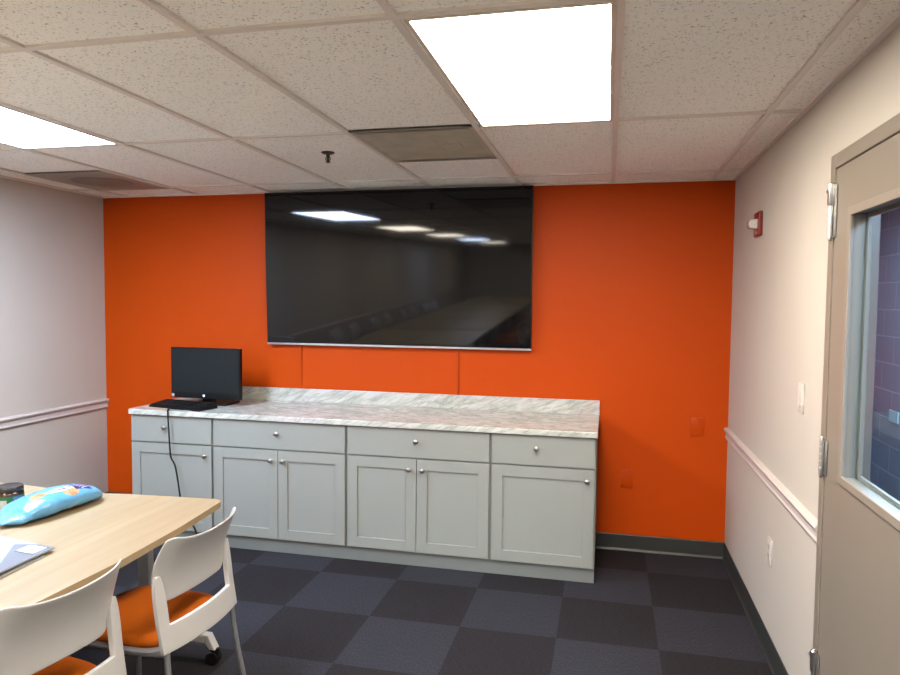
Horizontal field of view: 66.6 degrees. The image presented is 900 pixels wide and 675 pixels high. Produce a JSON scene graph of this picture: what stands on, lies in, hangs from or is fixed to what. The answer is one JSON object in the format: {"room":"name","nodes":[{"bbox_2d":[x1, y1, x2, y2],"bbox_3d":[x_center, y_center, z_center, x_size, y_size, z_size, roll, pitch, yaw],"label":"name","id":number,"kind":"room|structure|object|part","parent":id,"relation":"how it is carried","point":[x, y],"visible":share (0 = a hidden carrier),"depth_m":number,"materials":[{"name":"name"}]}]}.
{"room":"conference room","nodes":[
{"label":"conference room","id":0,"kind":"room"},
{"bbox_2d":[0,177,107,492],"bbox_3d":[-4.380,0.480,-1.472,0.120,2.464,14.200,1,3,13],"label":"wall","id":1,"kind":"structure","parent":0,"point":[53,342],"depth_m":4.89,"materials":[{"name":"white paint"}]},
{"bbox_2d":[0,398,108,429],"bbox_3d":[-4.312,0.872,-1.467,0.026,0.079,14.200,1,3,13],"label":"trim","id":2,"kind":"structure","parent":1,"relation":"attached to","point":[53,413],"depth_m":4.89,"materials":[{"name":"white paint"}]},
{"bbox_2d":[103,180,735,541],"bbox_3d":[-0.454,0.175,4.964,4.878,2.464,0.120,1,3,13],"label":"wall","id":3,"kind":"structure","parent":0,"point":[632,282],"depth_m":4.59,"materials":[{"name":"orange paint"}]},
{"bbox_2d":[299,345,301,387],"bbox_3d":[-1.100,0.152,5.044,0.020,0.449,0.012,1,3,13],"label":"cable raceway","id":4,"kind":"object","parent":3,"relation":"attached to","point":[300,346],"visible":0.56,"depth_m":5.04,"materials":[{"name":"orange plastic"}]},
{"bbox_2d":[264,185,533,350],"bbox_3d":[-0.393,-0.480,4.809,1.942,1.098,0.087,1,3,13],"label":"television","id":5,"kind":"object","parent":3,"relation":"attached to","point":[443,268],"visible":1,"depth_m":4.76,"materials":[{"name":"black glass"}]},
{"bbox_3d":[-0.397,0.062,4.842,1.942,0.013,0.028,1,3,13],"label":"trim","id":6,"kind":"part","parent":5,"relation":"part of","materials":[{"name":"silver metal"}]},
{"bbox_2d":[108,491,723,558],"bbox_3d":[-0.480,1.335,4.959,4.638,0.108,0.016,1,3,13],"label":"baseboard","id":7,"kind":"structure","parent":3,"relation":"attached to","point":[612,541],"depth_m":4.53,"materials":[{"name":"rubber"}]},
{"bbox_2d":[242,386,599,414],"bbox_3d":[-0.522,0.437,4.920,3.120,0.096,0.020,1,3,13],"label":"backsplash","id":8,"kind":"structure","parent":3,"relation":"attached to","point":[521,404],"depth_m":4.83,"materials":[{"name":"stone"}]},
{"bbox_2d":[455,349,458,394],"bbox_3d":[0.051,0.176,4.780,0.020,0.449,0.012,1,3,13],"label":"cable raceway","id":9,"kind":"object","parent":3,"relation":"attached to","point":[457,350],"visible":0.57,"depth_m":4.78,"materials":[{"name":"orange plastic"}]},
{"bbox_2d":[620,469,632,487],"bbox_3d":[1.178,0.941,4.561,0.082,0.124,0.009,1,3,13],"label":"blank cover plate","id":10,"kind":"object","parent":3,"relation":"attached to","point":[626,481],"visible":1,"depth_m":4.56,"materials":[{"name":"orange plastic"}]},
{"bbox_2d":[690,417,703,436],"bbox_3d":[1.603,0.582,4.445,0.082,0.124,0.009,1,3,13],"label":"blank cover plate","id":11,"kind":"object","parent":3,"relation":"attached to","point":[696,424],"visible":1,"depth_m":4.44,"materials":[{"name":"orange plastic"}]},
{"bbox_2d":[69,543,772,674],"bbox_3d":[-2.074,1.790,-1.937,4.878,0.100,14.440,1,3,13],"label":"floor","id":12,"kind":"structure","parent":0,"point":[642,613],"depth_m":3.55,"materials":[{"name":"carpet"}]},
{"bbox_2d":[0,483,44,495],"bbox_3d":[-2.322,1.125,2.627,0.844,0.740,1.559,1,3,13],"label":"folding table","id":13,"kind":"object","parent":12,"relation":"on","point":[28,489],"visible":0.02,"depth_m":3.28,"materials":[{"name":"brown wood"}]},
{"bbox_2d":[0,482,24,510],"bbox_3d":[-1.874,0.686,2.917,0.105,0.114,0.105,1,3,13],"label":"jar","id":14,"kind":"object","parent":13,"relation":"on","point":[9,492],"visible":0.72,"depth_m":2.88,"materials":[{"name":"multicoloured glass"}]},
{"bbox_3d":[-1.874,0.640,2.915,0.103,0.020,0.103,1,3,13],"label":"lid","id":15,"kind":"part","parent":14,"relation":"part of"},
{"bbox_3d":[-1.874,0.693,2.918,0.104,0.099,0.104,1,3,13],"label":"glass","id":16,"kind":"part","parent":14,"relation":"part of","materials":[{"name":"glass"}]},
{"bbox_2d":[0,559,126,674],"bbox_3d":[-1.335,1.117,2.101,0.544,0.831,0.469,2,3,22],"label":"chair","id":17,"kind":"object","parent":12,"relation":"on","point":[40,638],"visible":1,"depth_m":2.01,"materials":[{"name":"white plastic"}]},
{"bbox_3d":[-1.369,1.084,2.113,0.464,0.046,0.416,2,3,22],"label":"seat","id":18,"kind":"part","parent":17,"relation":"part of","materials":[{"name":"orange fabric"}]},
{"bbox_3d":[-1.139,0.980,2.015,0.084,0.270,0.446,2,3,22],"label":"frame","id":19,"kind":"part","parent":17,"relation":"part of","materials":[{"name":"white plastic"}]},
{"bbox_2d":[0,493,221,665],"bbox_3d":[-1.557,1.141,2.460,0.813,0.740,1.574,1,3,13],"label":"folding table","id":20,"kind":"object","parent":12,"relation":"on","point":[88,540],"visible":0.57,"depth_m":2.66,"materials":[{"name":"brown wood"}]},
{"bbox_2d":[0,555,45,577],"bbox_3d":[-1.610,0.775,2.348,0.434,0.002,0.290,2,3,27],"label":"paper stack","id":21,"kind":"object","parent":20,"relation":"on","point":[39,557],"visible":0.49,"depth_m":2.32,"materials":[{"name":"white paper"}]},
{"bbox_2d":[0,536,53,572],"bbox_3d":[-1.612,0.761,2.391,0.447,0.020,0.300,2,3,25],"label":"booklet","id":22,"kind":"object","parent":21,"relation":"on","point":[13,552],"visible":1,"depth_m":2.43,"materials":[{"name":"white paper"}]},
{"bbox_2d":[0,483,102,524],"bbox_3d":[-1.698,0.696,2.933,0.196,0.094,0.500,2,3,18],"label":"snack bag","id":23,"kind":"object","parent":20,"relation":"on","point":[49,501],"visible":1,"depth_m":2.83,"materials":[{"name":"blue plastic"}]},
{"bbox_3d":[-1.406,1.069,3.167,0.056,0.612,0.040,1,3,13],"label":"leg","id":24,"kind":"part","parent":20,"relation":"part of","materials":[{"name":"grey metal"}]},
{"bbox_2d":[85,507,245,674],"bbox_3d":[-1.137,1.091,2.625,0.544,0.831,0.469,1,3,16],"label":"chair","id":25,"kind":"object","parent":12,"relation":"on","point":[157,619],"visible":0.93,"depth_m":2.50,"materials":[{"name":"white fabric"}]},
{"bbox_3d":[-1.219,1.299,2.463,0.481,0.413,0.049,1,3,12],"label":"leg","id":26,"kind":"part","parent":25,"relation":"part of","materials":[{"name":"white plastic"}]},
{"bbox_3d":[-1.172,1.058,2.634,0.464,0.046,0.416,1,3,16],"label":"seat","id":27,"kind":"part","parent":25,"relation":"part of","materials":[{"name":"orange fabric"}]},
{"bbox_3d":[-0.969,1.291,2.373,0.021,0.441,0.074,-2,4,-41],"label":"leg","id":28,"kind":"part","parent":25,"relation":"part of","materials":[{"name":"white metal"}]},
{"bbox_3d":[-1.112,1.280,2.837,0.479,0.413,0.055,1,3,16],"label":"leg","id":29,"kind":"part","parent":25,"relation":"part of","materials":[{"name":"white plastic"}]},
{"bbox_3d":[-0.927,0.801,2.551,0.104,0.246,0.435,1,3,16],"label":"backrest","id":30,"kind":"part","parent":25,"relation":"part of","materials":[{"name":"white plastic"}]},
{"bbox_3d":[-0.933,0.953,2.560,0.084,0.270,0.446,1,3,16],"label":"frame","id":31,"kind":"part","parent":25,"relation":"part of","materials":[{"name":"white plastic"}]},
{"bbox_3d":[-0.856,1.271,2.769,0.074,0.441,0.022,0,3,-17],"label":"leg","id":32,"kind":"part","parent":25,"relation":"part of","materials":[{"name":"white metal"}]},
{"bbox_2d":[131,414,213,531],"bbox_3d":[-1.816,0.900,4.903,0.624,0.781,0.646,1,3,13],"label":"base cabinet","id":33,"kind":"object","parent":12,"relation":"on","point":[191,438],"visible":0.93,"depth_m":4.61,"materials":[{"name":"grey paint"}]},
{"bbox_3d":[-1.877,0.619,4.614,0.607,0.176,0.018,1,3,13],"label":"drawer","id":34,"kind":"part","parent":33,"relation":"part of","materials":[{"name":"grey paint"}]},
{"bbox_2d":[213,418,346,545],"bbox_3d":[-1.053,0.917,4.728,0.942,0.781,0.646,1,3,13],"label":"base cabinet","id":35,"kind":"object","parent":12,"relation":"on","point":[283,480],"visible":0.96,"depth_m":4.44,"materials":[{"name":"grey paint"}]},
{"bbox_3d":[-1.343,1.020,4.512,0.460,0.584,0.018,1,3,13],"label":"door","id":36,"kind":"part","parent":35,"relation":"part of","materials":[{"name":"grey paint"}]},
{"bbox_3d":[-1.113,0.636,4.439,0.924,0.176,0.018,1,3,13],"label":"drawer","id":37,"kind":"part","parent":35,"relation":"part of","materials":[{"name":"grey paint"}]},
{"bbox_3d":[-0.891,1.030,4.408,0.460,0.584,0.018,1,3,13],"label":"door","id":38,"kind":"part","parent":35,"relation":"part of","materials":[{"name":"grey paint"}]},
{"bbox_2d":[128,386,599,438],"bbox_3d":[-0.593,0.470,4.614,3.120,0.132,0.651,1,3,13],"label":"countertop","id":39,"kind":"structure","parent":35,"relation":"on","point":[445,412],"depth_m":4.60,"materials":[{"name":"stone"}]},
{"bbox_2d":[141,406,166,409],"bbox_3d":[-2.005,0.480,4.726,0.230,0.001,0.160,3,4,43],"label":"paper sheet","id":40,"kind":"object","parent":39,"relation":"on","point":[148,407],"visible":0.5,"depth_m":4.67,"materials":[{"name":"white paper"}]},
{"bbox_2d":[149,399,216,533],"bbox_3d":[-1.671,0.935,4.451,0.400,0.948,1.154,-1,4,-31],"label":"keyboard","id":41,"kind":"object","parent":39,"relation":"on","point":[167,403],"visible":0.92,"depth_m":4.65,"materials":[{"name":"black plastic"}]},
{"bbox_3d":[-1.655,0.956,4.293,0.180,0.922,0.884,-1,3,-25],"label":"cord","id":42,"kind":"part","parent":41,"relation":"part of","materials":[{"name":"black rubber"}]},
{"bbox_2d":[171,347,241,405],"bbox_3d":[-1.702,0.271,4.906,0.554,0.404,0.184,1,3,15],"label":"computer monitor","id":43,"kind":"object","parent":39,"relation":"on","point":[212,375],"visible":0.89,"depth_m":4.81,"materials":[{"name":"black plastic"}]},
{"bbox_2d":[175,531,593,582],"bbox_3d":[-0.666,1.374,4.394,3.112,0.088,0.020,1,3,13],"label":"plinth","id":44,"kind":"object","parent":12,"relation":"on","point":[244,542],"visible":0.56,"depth_m":4.28,"materials":[{"name":"grey wood"}]},
{"bbox_2d":[347,425,490,558],"bbox_3d":[-0.144,0.937,4.519,0.924,0.781,0.646,1,3,13],"label":"base cabinet","id":45,"kind":"object","parent":12,"relation":"on","point":[409,490],"visible":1,"depth_m":4.24,"materials":[{"name":"grey paint"}]},
{"bbox_3d":[-0.430,1.040,4.302,0.452,0.584,0.018,1,3,13],"label":"door","id":46,"kind":"part","parent":45,"relation":"part of","materials":[{"name":"grey paint"}]},
{"bbox_3d":[-0.204,0.655,4.230,0.907,0.176,0.018,1,3,13],"label":"drawer","id":47,"kind":"part","parent":45,"relation":"part of","materials":[{"name":"grey paint"}]},
{"bbox_3d":[0.014,1.050,4.200,0.452,0.584,0.018,1,3,13],"label":"door","id":48,"kind":"part","parent":45,"relation":"part of","materials":[{"name":"grey paint"}]},
{"bbox_2d":[490,433,597,568],"bbox_3d":[0.610,0.953,4.346,0.622,0.781,0.646,1,3,13],"label":"base cabinet","id":49,"kind":"object","parent":12,"relation":"on","point":[543,502],"visible":1,"depth_m":4.07,"materials":[{"name":"grey paint"}]},
{"bbox_3d":[0.550,0.672,4.057,0.606,0.176,0.018,1,3,13],"label":"drawer","id":50,"kind":"part","parent":49,"relation":"part of","materials":[{"name":"grey paint"}]},
{"bbox_2d":[0,0,899,197],"bbox_3d":[-2.050,-0.750,-2.072,4.878,0.121,14.440,1,3,13],"label":"ceiling","id":51,"kind":"structure","parent":0,"point":[197,97],"depth_m":2.54,"materials":[{"name":"tile"}]},
{"bbox_2d":[0,106,119,148],"bbox_3d":[-2.092,-0.961,2.961,0.578,0.011,1.192,1,3,13],"label":"recessed light","id":52,"kind":"object","parent":51,"relation":"in","point":[18,129],"visible":0.99,"depth_m":3.30,"materials":[{"name":"white plastic"}]},
{"bbox_2d":[25,170,169,190],"bbox_3d":[-2.343,-1.050,4.610,0.586,0.014,0.665,1,3,13],"label":"ceiling vent","id":53,"kind":"object","parent":51,"relation":"in","point":[98,181],"visible":0.91,"depth_m":4.54,"materials":[{"name":"white metal"}]},
{"bbox_3d":[-2.343,-1.046,4.610,0.400,0.005,0.360,1,3,13],"label":"diffuser plate","id":54,"kind":"part","parent":53,"relation":"part of","materials":[{"name":"white metal"}]},
{"bbox_2d":[321,151,334,162],"bbox_3d":[-0.653,-0.963,3.663,0.072,0.055,0.072,1,3,13],"label":"sprinkler","id":55,"kind":"object","parent":51,"relation":"attached to","point":[327,153],"visible":1,"depth_m":3.65,"materials":[{"name":"metal"}]},
{"bbox_2d":[348,124,496,162],"bbox_3d":[-0.106,-0.970,3.461,0.586,0.011,0.719,1,3,13],"label":"ceiling vent","id":56,"kind":"object","parent":51,"relation":"in","point":[397,145],"visible":0.98,"depth_m":3.38,"materials":[{"name":"white metal"}]},
{"bbox_3d":[-0.106,-0.966,3.461,0.340,0.003,0.300,1,3,13],"label":"diffuser plate","id":57,"kind":"part","parent":56,"relation":"part of","materials":[{"name":"white metal"}]},
{"bbox_2d":[403,0,616,126],"bbox_3d":[0.284,-0.910,2.415,0.578,0.011,1.192,1,3,13],"label":"recessed light","id":58,"kind":"object","parent":51,"relation":"in","point":[548,64],"visible":0.96,"depth_m":2.22,"materials":[{"name":"white plastic"}]},
{"bbox_2d":[724,24,899,674],"bbox_3d":[0.256,0.580,-2.536,0.120,2.464,14.200,1,3,13],"label":"wall","id":59,"kind":"structure","parent":0,"point":[779,285],"depth_m":2.99,"materials":[{"name":"white paint"}]},
{"bbox_2d":[746,211,762,237],"bbox_3d":[1.595,-0.594,3.594,0.064,0.128,0.124,1,3,13],"label":"fire alarm strobe","id":60,"kind":"object","parent":59,"relation":"attached to","point":[756,224],"visible":1,"depth_m":3.56,"materials":[{"name":"red plastic"}]},
{"bbox_2d":[722,542,788,674],"bbox_3d":[1.550,1.433,3.480,0.016,0.108,1.993,1,3,13],"label":"baseboard","id":61,"kind":"structure","parent":59,"relation":"attached to","point":[774,661],"depth_m":3.48,"materials":[{"name":"rubber"}]},
{"bbox_2d":[767,536,772,566],"bbox_3d":[1.502,1.004,3.219,0.010,0.124,0.080,1,3,13],"label":"power outlet","id":62,"kind":"object","parent":59,"relation":"attached to","point":[769,541],"visible":1,"depth_m":3.20,"materials":[{"name":"white plastic"}]},
{"bbox_2d":[724,427,817,543],"bbox_3d":[1.552,0.666,3.441,0.026,0.079,1.993,1,3,13],"label":"trim","id":63,"kind":"structure","parent":59,"relation":"attached to","point":[808,522],"depth_m":3.05,"materials":[{"name":"white paint"}]},
{"bbox_2d":[797,382,804,413],"bbox_3d":[1.411,0.244,2.758,0.013,0.120,0.076,1,3,13],"label":"light switch","id":64,"kind":"object","parent":59,"relation":"attached to","point":[801,387],"visible":1,"depth_m":2.74,"materials":[{"name":"white plastic"}]},
{"bbox_2d":[808,113,899,674],"bbox_3d":[1.251,0.477,1.936,0.211,2.174,1.062,1,3,13],"label":"door","id":65,"kind":"structure","parent":59,"relation":"in","point":[856,628],"depth_m":2.20,"materials":[{"name":"beige paint"}]},
{"bbox_2d":[870,208,899,501],"bbox_3d":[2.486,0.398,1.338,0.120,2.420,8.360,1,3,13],"label":"wall","id":66,"kind":"structure","parent":0,"point":[885,453],"depth_m":5.18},
{"bbox_2d":[889,409,898,423],"bbox_3d":[3.262,0.582,5.032,0.012,0.085,0.160,1,3,13],"label":"wall plate","id":67,"kind":"object","parent":66,"relation":"attached to","point":[893,415],"visible":1,"depth_m":5.02,"materials":[{"name":"white plastic"}]}
]}

